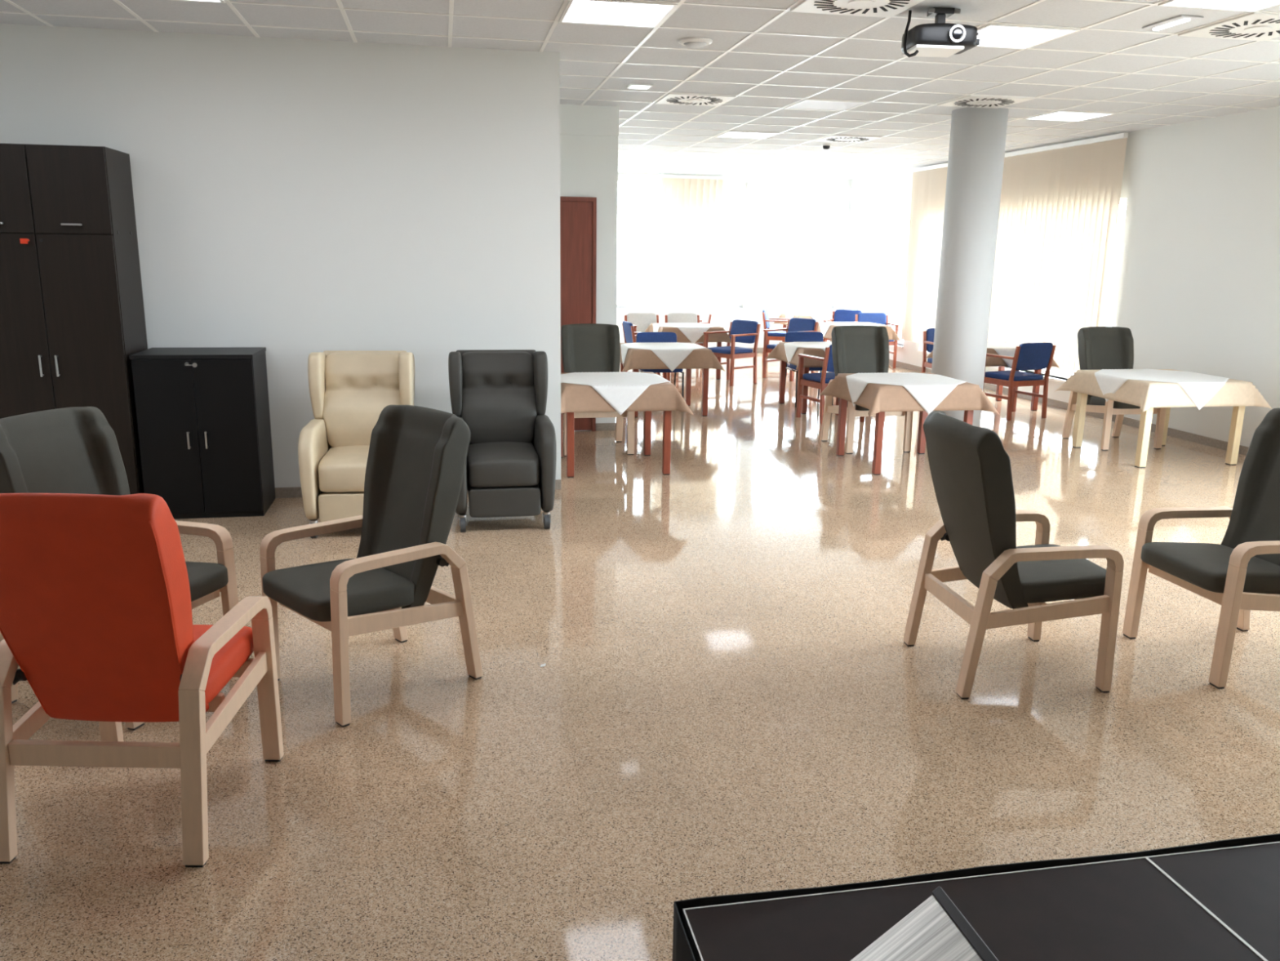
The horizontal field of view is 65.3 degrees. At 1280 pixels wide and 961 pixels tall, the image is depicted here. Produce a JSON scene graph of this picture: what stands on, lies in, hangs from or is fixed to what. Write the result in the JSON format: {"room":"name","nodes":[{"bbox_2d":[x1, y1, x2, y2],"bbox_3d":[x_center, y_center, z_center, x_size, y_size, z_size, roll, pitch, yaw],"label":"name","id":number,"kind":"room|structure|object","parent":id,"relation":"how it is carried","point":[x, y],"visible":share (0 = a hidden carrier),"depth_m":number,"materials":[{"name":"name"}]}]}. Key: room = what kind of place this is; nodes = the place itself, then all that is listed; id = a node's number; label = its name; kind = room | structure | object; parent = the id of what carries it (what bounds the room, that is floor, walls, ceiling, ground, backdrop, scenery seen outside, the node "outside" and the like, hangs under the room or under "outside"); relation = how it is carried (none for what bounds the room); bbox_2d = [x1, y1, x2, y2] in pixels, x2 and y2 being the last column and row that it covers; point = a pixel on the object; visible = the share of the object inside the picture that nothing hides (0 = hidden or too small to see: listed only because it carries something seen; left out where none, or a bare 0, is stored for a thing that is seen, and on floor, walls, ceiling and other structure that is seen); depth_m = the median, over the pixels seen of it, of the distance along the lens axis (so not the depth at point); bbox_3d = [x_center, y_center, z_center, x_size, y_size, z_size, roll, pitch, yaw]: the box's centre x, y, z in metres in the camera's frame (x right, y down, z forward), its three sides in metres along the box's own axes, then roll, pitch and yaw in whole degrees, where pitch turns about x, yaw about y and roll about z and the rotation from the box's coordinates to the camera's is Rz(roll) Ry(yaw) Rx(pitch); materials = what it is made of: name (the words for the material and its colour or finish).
{"room":"care facility","nodes":[
{"label":"care facility","id":0,"kind":"room"},
{"bbox_2d":[0,23,560,487],"bbox_3d":[-3.271,-1.357,6.663,5.470,3.020,0.250,-2,13,-11],"label":"wall","id":1,"kind":"structure","parent":0,"point":[294,198],"depth_m":6.65,"materials":[{"name":"white paint"}]},
{"bbox_2d":[275,479,561,497],"bbox_3d":[-3.144,0.104,6.889,5.220,0.075,0.012,-2,13,-11],"label":"baseboard","id":2,"kind":"structure","parent":1,"relation":"attached to","point":[280,492],"depth_m":7.02,"materials":[{"name":"stone"}]},
{"bbox_2d":[560,134,617,431],"bbox_3d":[-0.901,-1.977,9.531,1.340,3.020,0.250,-2,13,-11],"label":"wall","id":3,"kind":"structure","parent":0,"point":[588,164],"depth_m":9.33,"materials":[{"name":"white paint"}]},
{"bbox_2d":[560,196,596,431],"bbox_3d":[-0.840,-1.552,9.492,0.850,2.210,0.035,-2,13,-11],"label":"door","id":4,"kind":"structure","parent":3,"relation":"in","point":[578,215],"depth_m":9.42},
{"bbox_2d":[560,103,618,136],"bbox_3d":[-0.733,-3.296,9.116,1.090,0.260,0.025,-2,13,-11],"label":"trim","id":5,"kind":"structure","parent":3,"relation":"attached to","point":[575,119],"depth_m":9.15,"materials":[{"name":"white paint"}]},
{"bbox_2d":[595,422,615,431],"bbox_3d":[-0.337,-0.529,9.841,0.200,0.075,0.012,-2,13,-11],"label":"baseboard","id":6,"kind":"structure","parent":3,"relation":"attached to","point":[599,426],"depth_m":9.83,"materials":[{"name":"stone"}]},
{"bbox_2d":[0,351,1279,960],"bbox_3d":[0.140,0.329,6.508,12.010,0.100,22.750,-2,13,-11],"label":"floor","id":7,"kind":"structure","parent":0,"point":[729,696],"depth_m":3.68,"materials":[{"name":"stone"}]},
{"bbox_2d":[0,143,147,493],"bbox_3d":[-3.628,-0.893,6.271,0.853,2.280,0.538,-2,13,-11],"label":"tall cabinet","id":8,"kind":"object","parent":7,"relation":"on","point":[72,311],"visible":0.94,"depth_m":6.02,"materials":[{"name":"laminate"}]},
{"bbox_2d":[0,406,238,729],"bbox_3d":[-2.035,0.291,3.874,0.699,1.085,0.610,5,13,17],"label":"armchair","id":9,"kind":"object","parent":7,"relation":"on","point":[67,450],"visible":0.34,"depth_m":3.93,"materials":[{"name":"brown wood"}]},
{"bbox_2d":[0,493,284,866],"bbox_3d":[-1.529,0.491,3.029,0.610,1.085,0.699,1,13,0],"label":"armchair","id":10,"kind":"object","parent":7,"relation":"on","point":[95,607],"visible":1,"depth_m":2.80,"materials":[{"name":"fabric"}]},
{"bbox_2d":[128,346,275,519],"bbox_3d":[-2.844,-0.319,6.560,0.720,1.055,0.538,-2,13,-11],"label":"base cabinet","id":11,"kind":"object","parent":7,"relation":"on","point":[204,430],"visible":0.96,"depth_m":6.34,"materials":[{"name":"black laminate"}]},
{"bbox_2d":[297,350,414,537],"bbox_3d":[-1.762,-0.259,6.329,0.656,1.072,0.816,-1,13,-8],"label":"recliner armchair","id":12,"kind":"object","parent":7,"relation":"on","point":[349,391],"visible":0.64,"depth_m":6.34,"materials":[{"name":"beige leather"}]},
{"bbox_2d":[318,444,369,492],"bbox_3d":[-1.751,-0.090,6.274,0.444,0.208,0.632,-1,13,-8],"label":"seat cushion","id":13,"kind":"object","parent":12,"relation":"on","point":[341,468],"depth_m":5.98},
{"bbox_2d":[322,351,400,447],"bbox_3d":[-1.788,-0.518,6.476,0.514,0.600,0.303,-1,13,-8],"label":"cushion","id":14,"kind":"object","parent":12,"relation":"on","point":[357,386],"depth_m":6.39,"materials":[{"name":"leather"}]},
{"bbox_2d":[259,404,483,727],"bbox_3d":[-1.085,0.283,3.971,0.610,1.085,0.699,13,18,43],"label":"armchair","id":15,"kind":"object","parent":7,"relation":"on","point":[416,462],"visible":0.99,"depth_m":3.93,"materials":[{"name":"brown wood"}]},
{"bbox_2d":[448,349,556,532],"bbox_3d":[-0.908,-0.289,6.513,0.656,1.072,0.816,-2,13,-11],"label":"recliner armchair","id":16,"kind":"object","parent":7,"relation":"on","point":[500,395],"visible":0.86,"depth_m":6.49,"materials":[{"name":"black leather"}]},
{"bbox_2d":[461,351,537,444],"bbox_3d":[-0.944,-0.547,6.658,0.514,0.600,0.303,-2,13,-11],"label":"cushion","id":17,"kind":"object","parent":16,"relation":"on","point":[499,388],"depth_m":6.57,"materials":[{"name":"leather"}]},
{"bbox_2d":[466,441,539,487],"bbox_3d":[-0.893,-0.120,6.459,0.444,0.208,0.632,-2,13,-11],"label":"seat cushion","id":18,"kind":"object","parent":16,"relation":"on","point":[489,464],"depth_m":6.19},
{"bbox_2d":[560,323,634,456],"bbox_3d":[-0.401,-0.811,8.803,0.610,1.085,0.699,-2,13,-11],"label":"armchair","id":19,"kind":"object","parent":7,"relation":"on","point":[585,347],"visible":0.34,"depth_m":8.94,"materials":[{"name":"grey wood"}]},
{"bbox_2d":[560,410,671,477],"bbox_3d":[-0.236,-0.471,8.156,0.850,0.715,0.850,-2,13,-11],"label":"dining table","id":20,"kind":"object","parent":7,"relation":"on","point":[666,414],"visible":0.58,"depth_m":7.85,"materials":[{"name":"red wood"}]},
{"bbox_2d":[560,372,693,415],"bbox_3d":[-0.232,-0.715,8.100,1.105,0.221,1.105,-2,13,-11],"label":"tablecloth","id":21,"kind":"object","parent":20,"relation":"on","point":[575,397],"visible":0.61,"depth_m":7.71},
{"bbox_2d":[560,371,670,414],"bbox_3d":[-0.234,-0.715,8.103,0.898,0.231,0.904,-2,13,-11],"label":"cloth","id":22,"kind":"object","parent":21,"relation":"on","point":[620,397],"visible":0.87,"depth_m":7.77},
{"bbox_2d":[624,312,658,342],"bbox_3d":[0.090,-2.057,14.849,0.548,0.835,0.552,-3,13,-16],"label":"dining chair","id":23,"kind":"object","parent":7,"relation":"on","point":[640,322],"visible":0.28,"depth_m":14.98,"materials":[{"name":"fabric"}]},
{"bbox_2d":[622,320,670,381],"bbox_3d":[0.079,-1.662,13.117,0.552,0.835,0.548,-2,13,-14],"label":"dining chair","id":24,"kind":"object","parent":7,"relation":"on","point":[628,332],"visible":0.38,"depth_m":12.97,"materials":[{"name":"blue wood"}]},
{"bbox_2d":[635,332,684,399],"bbox_3d":[0.226,-1.242,11.306,0.475,0.831,0.481,-2,13,-11],"label":"chair","id":25,"kind":"object","parent":7,"relation":"on","point":[642,337],"visible":0.39,"depth_m":11.40,"materials":[{"name":"blue fabric"}]},
{"bbox_2d":[620,362,708,417],"bbox_3d":[0.254,-1.119,11.021,0.850,0.715,0.850,-2,13,-11],"label":"dining table","id":26,"kind":"object","parent":7,"relation":"on","point":[688,371],"visible":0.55,"depth_m":10.76,"materials":[{"name":"red wood"}]},
{"bbox_2d":[620,342,724,372],"bbox_3d":[0.258,-1.363,10.965,1.105,0.221,1.105,-2,13,-11],"label":"tablecloth","id":27,"kind":"object","parent":26,"relation":"on","point":[635,358],"visible":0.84,"depth_m":10.57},
{"bbox_2d":[621,342,707,371],"bbox_3d":[0.256,-1.362,10.968,0.898,0.231,0.904,-2,13,-11],"label":"cloth","id":28,"kind":"object","parent":27,"relation":"on","point":[672,354],"visible":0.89,"depth_m":10.62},
{"bbox_2d":[664,312,702,346],"bbox_3d":[0.681,-2.075,14.963,0.548,0.835,0.552,-2,13,-11],"label":"dining chair","id":29,"kind":"object","parent":7,"relation":"on","point":[672,317],"visible":0.23,"depth_m":15.09,"materials":[{"name":"fabric"}]},
{"bbox_2d":[653,342,721,379],"bbox_3d":[0.650,-1.840,14.205,0.850,0.715,0.850,-2,13,-11],"label":"dining table","id":30,"kind":"object","parent":7,"relation":"on","point":[718,344],"visible":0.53,"depth_m":13.91,"materials":[{"name":"red wood"}]},
{"bbox_2d":[644,323,731,342],"bbox_3d":[0.654,-2.084,14.149,1.105,0.221,1.105,-2,13,-11],"label":"tablecloth","id":31,"kind":"object","parent":30,"relation":"on","point":[681,337],"visible":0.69,"depth_m":13.77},
{"bbox_2d":[653,323,719,343],"bbox_3d":[0.652,-2.084,14.152,0.898,0.231,0.904,-2,13,-11],"label":"cloth","id":32,"kind":"object","parent":31,"relation":"on","point":[694,333],"visible":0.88,"depth_m":13.74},
{"bbox_2d":[703,319,760,386],"bbox_3d":[1.239,-1.739,13.530,0.552,0.835,0.548,-10,17,-40],"label":"dining chair","id":33,"kind":"object","parent":7,"relation":"on","point":[740,331],"visible":0.94,"depth_m":13.46,"materials":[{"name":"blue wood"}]},
{"bbox_2d":[762,308,791,362],"bbox_3d":[2.285,-2.375,16.381,0.552,0.835,0.548,4,13,12],"label":"dining chair","id":34,"kind":"object","parent":7,"relation":"on","point":[775,335],"visible":0.57,"depth_m":16.16,"materials":[{"name":"brown wood"}]},
{"bbox_2d":[762,317,818,381],"bbox_3d":[2.121,-1.860,14.117,0.552,0.835,0.548,-10,17,-40],"label":"dining chair","id":35,"kind":"object","parent":7,"relation":"on","point":[794,324],"visible":0.41,"depth_m":14.14,"materials":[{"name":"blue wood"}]},
{"bbox_2d":[778,360,808,413],"bbox_3d":[2.121,-1.183,11.419,0.850,0.715,0.850,-2,13,-11],"label":"dining table","id":36,"kind":"object","parent":7,"relation":"on","point":[783,364],"visible":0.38,"depth_m":11.67,"materials":[{"name":"red wood"}]},
{"bbox_2d":[764,342,892,370],"bbox_3d":[2.125,-1.427,11.363,1.105,0.221,1.105,-2,13,-11],"label":"tablecloth","id":37,"kind":"object","parent":36,"relation":"on","point":[778,353],"visible":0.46,"depth_m":10.96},
{"bbox_2d":[784,341,831,365],"bbox_3d":[2.123,-1.426,11.366,0.898,0.231,0.904,-2,13,-11],"label":"cloth","id":38,"kind":"object","parent":37,"relation":"on","point":[790,348],"visible":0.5,"depth_m":11.30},
{"bbox_2d":[782,324,826,342],"bbox_3d":[2.995,-2.519,17.326,0.850,0.715,0.850,-2,13,-11],"label":"dining table","id":39,"kind":"object","parent":7,"relation":"on","point":[784,326],"visible":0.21,"depth_m":17.58,"materials":[{"name":"red wood"}]},
{"bbox_2d":[772,312,831,324],"bbox_3d":[2.998,-2.764,17.271,1.105,0.221,1.105,-2,13,-11],"label":"tablecloth","id":40,"kind":"object","parent":39,"relation":"on","point":[782,315],"visible":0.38,"depth_m":17.37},
{"bbox_2d":[785,312,832,323],"bbox_3d":[2.997,-2.763,17.274,0.898,0.231,0.904,-2,13,-11],"label":"cloth","id":41,"kind":"object","parent":40,"relation":"on","point":[818,317],"visible":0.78,"depth_m":16.99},
{"bbox_2d":[784,331,833,407],"bbox_3d":[1.976,-1.303,11.682,0.475,0.831,0.481,-2,13,-11],"label":"chair","id":42,"kind":"object","parent":7,"relation":"on","point":[790,336],"visible":0.4,"depth_m":11.78,"materials":[{"name":"blue fabric"}]},
{"bbox_2d":[795,344,864,424],"bbox_3d":[2.043,-1.057,10.595,0.548,0.835,0.552,-5,14,-22],"label":"dining chair","id":43,"kind":"object","parent":7,"relation":"on","point":[817,380],"visible":0.49,"depth_m":10.48,"materials":[{"name":"brown wood"}]},
{"bbox_2d":[822,309,862,342],"bbox_3d":[3.350,-2.379,16.464,0.548,0.835,0.552,7,14,25],"label":"dining chair","id":44,"kind":"object","parent":7,"relation":"on","point":[838,315],"visible":0.27,"depth_m":16.59,"materials":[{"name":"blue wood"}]},
{"bbox_2d":[820,324,913,453],"bbox_3d":[2.080,-0.841,9.091,0.610,1.085,0.699,-2,13,-11],"label":"armchair","id":45,"kind":"object","parent":7,"relation":"on","point":[855,348],"visible":0.52,"depth_m":9.23,"materials":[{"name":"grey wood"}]},
{"bbox_2d":[855,312,899,368],"bbox_3d":[3.714,-2.213,15.764,0.548,0.835,0.552,0,13,-5],"label":"dining chair","id":46,"kind":"object","parent":7,"relation":"on","point":[875,317],"visible":0.38,"depth_m":15.89,"materials":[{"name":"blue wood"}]},
{"bbox_2d":[835,398,973,475],"bbox_3d":[2.211,-0.493,8.407,0.850,0.715,0.850,-2,13,-11],"label":"dining table","id":47,"kind":"object","parent":7,"relation":"on","point":[968,415],"visible":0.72,"depth_m":8.65,"materials":[{"name":"red wood"}]},
{"bbox_2d":[817,372,999,416],"bbox_3d":[2.214,-0.737,8.352,1.105,0.221,1.105,-2,13,-11],"label":"tablecloth","id":48,"kind":"object","parent":47,"relation":"on","point":[877,397],"visible":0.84,"depth_m":7.97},
{"bbox_2d":[845,372,966,414],"bbox_3d":[2.212,-0.737,8.355,0.898,0.231,0.904,-2,13,-11],"label":"cloth","id":49,"kind":"object","parent":48,"relation":"on","point":[920,386],"visible":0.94,"depth_m":8.12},
{"bbox_2d":[921,328,934,373],"bbox_3d":[3.876,-1.461,12.478,0.548,0.835,0.552,-2,13,-11],"label":"dining chair","id":50,"kind":"object","parent":7,"relation":"on","point":[928,335],"visible":0.2,"depth_m":12.58,"materials":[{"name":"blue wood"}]},
{"bbox_2d":[682,856,1266,960],"bbox_3d":[0.779,1.273,1.176,1.035,0.451,1.990,-2,13,-11],"label":"table","id":51,"kind":"object","parent":7,"relation":"on","point":[1129,908],"visible":0.85,"depth_m":1.96,"materials":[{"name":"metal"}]},
{"bbox_2d":[849,885,998,960],"bbox_3d":[0.365,0.817,1.343,0.256,0.352,0.346,-2,13,-11],"label":"book","id":52,"kind":"object","parent":51,"relation":"on","point":[935,930],"visible":1,"depth_m":1.44,"materials":[{"name":"paper"}]},
{"bbox_2d":[672,833,1279,960],"bbox_3d":[1.772,1.230,1.402,3.120,0.455,1.964,-2,13,-11],"label":"stage skirt","id":53,"kind":"object","parent":51,"relation":"attached to","point":[682,949],"visible":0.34,"depth_m":2.09,"materials":[{"name":"black fabric"}]},
{"bbox_2d":[902,410,1124,699],"bbox_3d":[1.571,0.271,4.191,0.699,1.085,0.610,-1,13,-8],"label":"armchair","id":54,"kind":"object","parent":7,"relation":"on","point":[971,468],"visible":1,"depth_m":3.99,"materials":[{"name":"brown wood"}]},
{"bbox_2d":[995,366,1041,410],"bbox_3d":[4.104,-1.229,11.750,0.850,0.715,0.850,-2,13,-11],"label":"dining table","id":55,"kind":"object","parent":7,"relation":"on","point":[1034,401],"visible":0.18,"depth_m":11.50,"materials":[{"name":"red wood"}]},
{"bbox_2d":[924,342,1060,368],"bbox_3d":[4.108,-1.474,11.694,1.105,0.221,1.105,-2,13,-11],"label":"tablecloth","id":56,"kind":"object","parent":55,"relation":"on","point":[990,361],"visible":0.24,"depth_m":11.24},
{"bbox_2d":[986,341,1020,368],"bbox_3d":[4.106,-1.473,11.697,0.898,0.231,0.904,-2,13,-11],"label":"cloth","id":57,"kind":"object","parent":56,"relation":"on","point":[1005,348],"visible":0.41,"depth_m":11.28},
{"bbox_2d":[981,342,1056,420],"bbox_3d":[4.140,-1.123,11.018,0.548,0.835,0.552,-5,14,-23],"label":"dining chair","id":58,"kind":"object","parent":7,"relation":"on","point":[1038,355],"visible":0.95,"depth_m":10.81,"materials":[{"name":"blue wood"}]},
{"bbox_2d":[1062,326,1165,450],"bbox_3d":[4.501,-0.880,9.417,0.610,1.085,0.699,-2,13,-11],"label":"armchair","id":59,"kind":"object","parent":7,"relation":"on","point":[1100,348],"visible":0.64,"depth_m":9.55,"materials":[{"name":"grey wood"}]},
{"bbox_2d":[1071,392,1245,467],"bbox_3d":[4.598,-0.572,8.906,0.980,0.715,0.980,-2,13,-11],"label":"dining table","id":60,"kind":"object","parent":7,"relation":"on","point":[1237,415],"visible":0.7,"depth_m":8.57,"materials":[{"name":"brown wood"}]},
{"bbox_2d":[1054,368,1271,412],"bbox_3d":[4.602,-0.817,8.850,1.235,0.221,1.235,-2,13,-11],"label":"tablecloth","id":61,"kind":"object","parent":60,"relation":"on","point":[1145,394],"visible":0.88,"depth_m":8.42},
{"bbox_2d":[1094,368,1229,409],"bbox_3d":[4.602,-0.816,8.853,1.034,0.231,1.037,-2,13,-11],"label":"cloth","id":62,"kind":"object","parent":61,"relation":"on","point":[1109,380],"visible":1,"depth_m":8.65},
{"bbox_2d":[1122,407,1279,688],"bbox_3d":[2.633,0.253,4.336,0.699,1.085,0.610,-2,13,-11],"label":"armchair","id":63,"kind":"object","parent":7,"relation":"on","point":[1241,574],"visible":1,"depth_m":4.41,"materials":[{"name":"brown wood"}]},
{"bbox_2d":[1146,840,1279,960],"bbox_3d":[1.794,1.244,1.371,1.033,0.451,1.990,-2,13,-11],"label":"stage platform","id":64,"kind":"object","parent":7,"relation":"on","point":[1239,886],"visible":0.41,"depth_m":2.08,"materials":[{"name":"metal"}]},
{"bbox_3d":[3.159,-1.977,14.965,0.850,0.715,0.850,-2,13,-11],"label":"dining table","id":65,"kind":"object","parent":7,"relation":"on","visible":0},
{"bbox_2d":[817,322,902,342],"bbox_3d":[3.162,-2.222,14.909,1.105,0.221,1.105,-2,13,-11],"label":"tablecloth","id":66,"kind":"object","parent":65,"relation":"on","point":[892,335],"visible":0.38,"depth_m":14.55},
{"bbox_2d":[818,321,886,339],"bbox_3d":[3.160,-2.221,14.912,0.898,0.231,0.904,-2,13,-11],"label":"cloth","id":67,"kind":"object","parent":66,"relation":"on","point":[824,326],"visible":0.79,"depth_m":14.85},
{"bbox_2d":[0,0,1279,179],"bbox_3d":[0.184,-2.722,5.811,12.010,0.120,22.750,-2,13,-11],"label":"ceiling","id":68,"kind":"structure","parent":0,"point":[1068,13],"depth_m":6.85,"materials":[{"name":"tile"}]},
{"bbox_2d":[173,0,225,3],"bbox_3d":[-2.490,-2.534,5.116,0.576,0.010,0.576,-2,13,-11],"label":"led panel","id":69,"kind":"object","parent":68,"relation":"attached to","point":[202,1],"visible":1,"depth_m":5.41,"materials":[{"name":"white paint"}]},
{"bbox_2d":[558,0,677,28],"bbox_3d":[-0.135,-2.603,5.569,0.576,0.010,0.576,-2,13,-11],"label":"led panel","id":70,"kind":"object","parent":68,"relation":"attached to","point":[598,12],"visible":1,"depth_m":5.55,"materials":[{"name":"white paint"}]},
{"bbox_2d":[626,83,653,88],"bbox_3d":[-0.002,-3.157,8.010,0.180,0.014,0.180,-2,13,-11],"label":"recessed light","id":71,"kind":"object","parent":68,"relation":"in","point":[632,86],"visible":1,"depth_m":7.97,"materials":[{"name":"white plastic"}]},
{"bbox_2d":[0,0,1279,178],"bbox_3d":[0.183,-2.667,5.823,11.510,0.014,22.250,-2,13,-11],"label":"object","id":72,"kind":"structure","parent":68,"relation":"attached to","point":[229,4],"depth_m":7.22,"materials":[{"name":"white paint"}]},
{"bbox_2d":[677,37,712,47],"bbox_3d":[0.347,-2.749,6.286,0.220,0.032,0.220,-2,13,-11],"label":"ceiling speaker","id":73,"kind":"object","parent":68,"relation":"attached to","point":[687,42],"visible":1,"depth_m":6.23,"materials":[{"name":"white plastic"}]},
{"bbox_2d":[654,93,736,106],"bbox_3d":[0.473,-3.297,8.666,0.580,0.018,0.580,-2,13,-11],"label":"ceiling vent","id":74,"kind":"object","parent":68,"relation":"in","point":[670,98],"visible":1,"depth_m":8.61,"materials":[{"name":"white plastic"}]},
{"bbox_2d":[715,130,779,138],"bbox_3d":[1.194,-3.867,11.187,0.576,0.010,0.576,-2,13,-11],"label":"led panel","id":75,"kind":"object","parent":68,"relation":"attached to","point":[744,135],"visible":1,"depth_m":11.18,"materials":[{"name":"white paint"}]},
{"bbox_2d":[718,132,774,138],"bbox_3d":[1.194,-3.869,11.186,0.540,0.006,0.540,-2,13,-11],"label":"diffuser","id":76,"kind":"object","parent":75,"relation":"attached to","point":[726,135],"depth_m":11.19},
{"bbox_2d":[783,99,869,111],"bbox_3d":[1.651,-3.336,8.891,0.576,0.010,0.576,-2,13,-11],"label":"led panel","id":77,"kind":"object","parent":68,"relation":"attached to","point":[806,104],"visible":1,"depth_m":8.88,"materials":[{"name":"white paint"}]},
{"bbox_2d":[814,134,881,142],"bbox_3d":[2.372,-3.898,11.414,0.580,0.018,0.580,-2,13,-11],"label":"ceiling vent","id":78,"kind":"object","parent":68,"relation":"in","point":[834,138],"visible":1,"depth_m":11.35,"materials":[{"name":"white plastic"}]},
{"bbox_2d":[790,0,923,17],"bbox_3d":[1.158,-2.501,5.222,0.580,0.018,0.580,-2,13,-11],"label":"ceiling vent","id":79,"kind":"object","parent":68,"relation":"in","point":[872,8],"visible":1,"depth_m":5.32,"materials":[{"name":"white plastic"}]},
{"bbox_2d":[901,7,979,57],"bbox_3d":[1.625,-2.415,5.416,0.403,0.258,0.290,0,13,-4],"label":"projector","id":80,"kind":"object","parent":68,"relation":"hanging from","point":[940,38],"visible":1,"depth_m":5.33,"materials":[{"name":"black plastic"}]},
{"bbox_2d":[968,32,979,49],"bbox_3d":[1.806,-2.393,5.439,0.040,0.070,0.160,0,13,-4],"label":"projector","id":81,"kind":"object","parent":80,"relation":"attached to","point":[978,40],"depth_m":5.37,"materials":[{"name":"black plastic"}]},
{"bbox_2d":[937,94,1034,108],"bbox_3d":[2.943,-3.234,8.544,0.580,0.018,0.580,-2,13,-11],"label":"ceiling vent","id":82,"kind":"object","parent":68,"relation":"in","point":[971,101],"visible":1,"depth_m":8.49,"materials":[{"name":"white plastic"}]},
{"bbox_2d":[976,23,1080,49],"bbox_3d":[2.221,-2.672,6.022,0.576,0.010,0.576,-2,13,-11],"label":"led panel","id":83,"kind":"object","parent":68,"relation":"attached to","point":[990,35],"visible":0.76,"depth_m":5.96,"materials":[{"name":"white paint"}]},
{"bbox_2d":[1022,111,1115,121],"bbox_3d":[4.007,-3.405,9.344,0.576,0.010,0.576,-2,13,-11],"label":"led panel","id":84,"kind":"object","parent":68,"relation":"attached to","point":[1064,116],"visible":1,"depth_m":9.33,"materials":[{"name":"white paint"}]},
{"bbox_2d":[1142,15,1203,31],"bbox_3d":[2.984,-2.561,5.605,0.140,0.020,0.320,-2,13,-11],"label":"recessed light","id":85,"kind":"object","parent":68,"relation":"in","point":[1180,20],"visible":1,"depth_m":5.57,"materials":[{"name":"plastic"}]},
{"bbox_2d":[1158,0,1279,12],"bbox_3d":[3.039,-2.424,4.987,0.576,0.010,0.576,-2,13,-11],"label":"led panel","id":86,"kind":"object","parent":68,"relation":"attached to","point":[1246,6],"visible":1,"depth_m":5.18,"materials":[{"name":"white paint"}]},
{"bbox_2d":[1177,12,1279,41],"bbox_3d":[3.514,-2.570,5.675,0.580,0.018,0.580,-2,13,-11],"label":"ceiling vent","id":87,"kind":"object","parent":68,"relation":"in","point":[1254,26],"visible":1,"depth_m":5.69,"materials":[{"name":"white plastic"}]},
{"bbox_2d":[616,172,851,347],"bbox_3d":[1.109,-3.772,17.514,5.720,3.020,0.250,-2,13,-11],"label":"wall","id":88,"kind":"structure","parent":0,"point":[756,189],"depth_m":17.58,"materials":[{"name":"white paint"}]},
{"bbox_2d":[616,178,747,310],"bbox_3d":[0.215,-4.056,17.218,3.350,2.180,0.210,-2,13,-11],"label":"window","id":89,"kind":"structure","parent":88,"relation":"in","point":[620,306],"depth_m":17.42,"materials":[{"name":"white"}]},
{"bbox_2d":[653,182,729,217],"bbox_3d":[0.888,-4.884,17.299,1.350,0.597,0.015,-2,13,-11],"label":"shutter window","id":90,"kind":"structure","parent":89,"relation":"attached to","point":[655,184],"depth_m":17.20,"materials":[{"name":"white"}]},
{"bbox_2d":[656,174,729,304],"bbox_3d":[0.906,-4.112,17.139,1.246,2.145,0.089,-2,13,-11],"label":"vertical blind","id":91,"kind":"object","parent":89,"relation":"attached to","point":[679,193],"visible":1,"depth_m":17.15,"materials":[{"name":"white"}]},
{"bbox_2d":[760,182,839,310],"bbox_3d":[2.841,-4.133,17.722,1.400,2.180,0.210,-2,13,-11],"label":"window","id":92,"kind":"structure","parent":88,"relation":"in","point":[769,307],"depth_m":17.85,"materials":[{"name":"white"}]},
{"bbox_2d":[931,107,1008,426],"bbox_3d":[3.080,-1.900,9.447,0.490,3.020,0.490,-2,13,-11],"label":"column","id":93,"kind":"structure","parent":0,"point":[977,141],"depth_m":9.20,"materials":[{"name":"white paint"}]},
{"bbox_2d":[844,106,1279,447],"bbox_3d":[5.934,-1.361,7.269,0.250,3.020,22.250,-2,13,-11],"label":"wall","id":94,"kind":"structure","parent":0,"point":[1197,291],"depth_m":9.58,"materials":[{"name":"white paint"}]},
{"bbox_2d":[857,214,910,348],"bbox_3d":[4.037,-3.326,16.579,0.210,2.050,2.150,-2,13,-11],"label":"window","id":95,"kind":"structure","parent":94,"relation":"in","point":[891,219],"depth_m":16.65,"materials":[{"name":"white"}]},
{"bbox_2d":[917,198,1127,382],"bbox_3d":[4.769,-2.474,12.896,0.210,2.050,4.450,-2,13,-11],"label":"window","id":96,"kind":"structure","parent":94,"relation":"in","point":[1055,373],"depth_m":12.00,"materials":[{"name":"white"}]},
{"bbox_2d":[901,163,947,343],"bbox_3d":[4.299,-3.233,14.405,0.089,2.545,1.862,-2,13,-11],"label":"vertical blind","id":97,"kind":"object","parent":96,"relation":"attached to","point":[929,183],"visible":0.54,"depth_m":14.77,"materials":[{"name":"white"}]},
{"bbox_2d":[987,133,1128,373],"bbox_3d":[4.774,-2.680,12.013,0.089,2.545,2.867,-2,13,-11],"label":"vertical blind","id":98,"kind":"object","parent":96,"relation":"attached to","point":[1059,210],"visible":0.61,"depth_m":11.57,"materials":[{"name":"white"}]},
{"bbox_2d":[888,359,1248,455],"bbox_3d":[5.786,0.077,7.566,0.012,0.080,22.238,-2,13,-11],"label":"baseboard","id":99,"kind":"structure","parent":94,"relation":"attached to","point":[1206,441],"depth_m":10.55,"materials":[{"name":"stone"}]},
{"label":"outside","id":100,"kind":"structure","parent":0,"visible":0},
{"bbox_2d":[617,281,1116,374],"bbox_3d":[6.933,-1.543,16.705,100.000,0.200,110.000,-2,13,-11],"label":"ground","id":101,"kind":"structure","parent":100,"point":[632,292],"depth_m":50.02,"materials":[{"name":"grey"}]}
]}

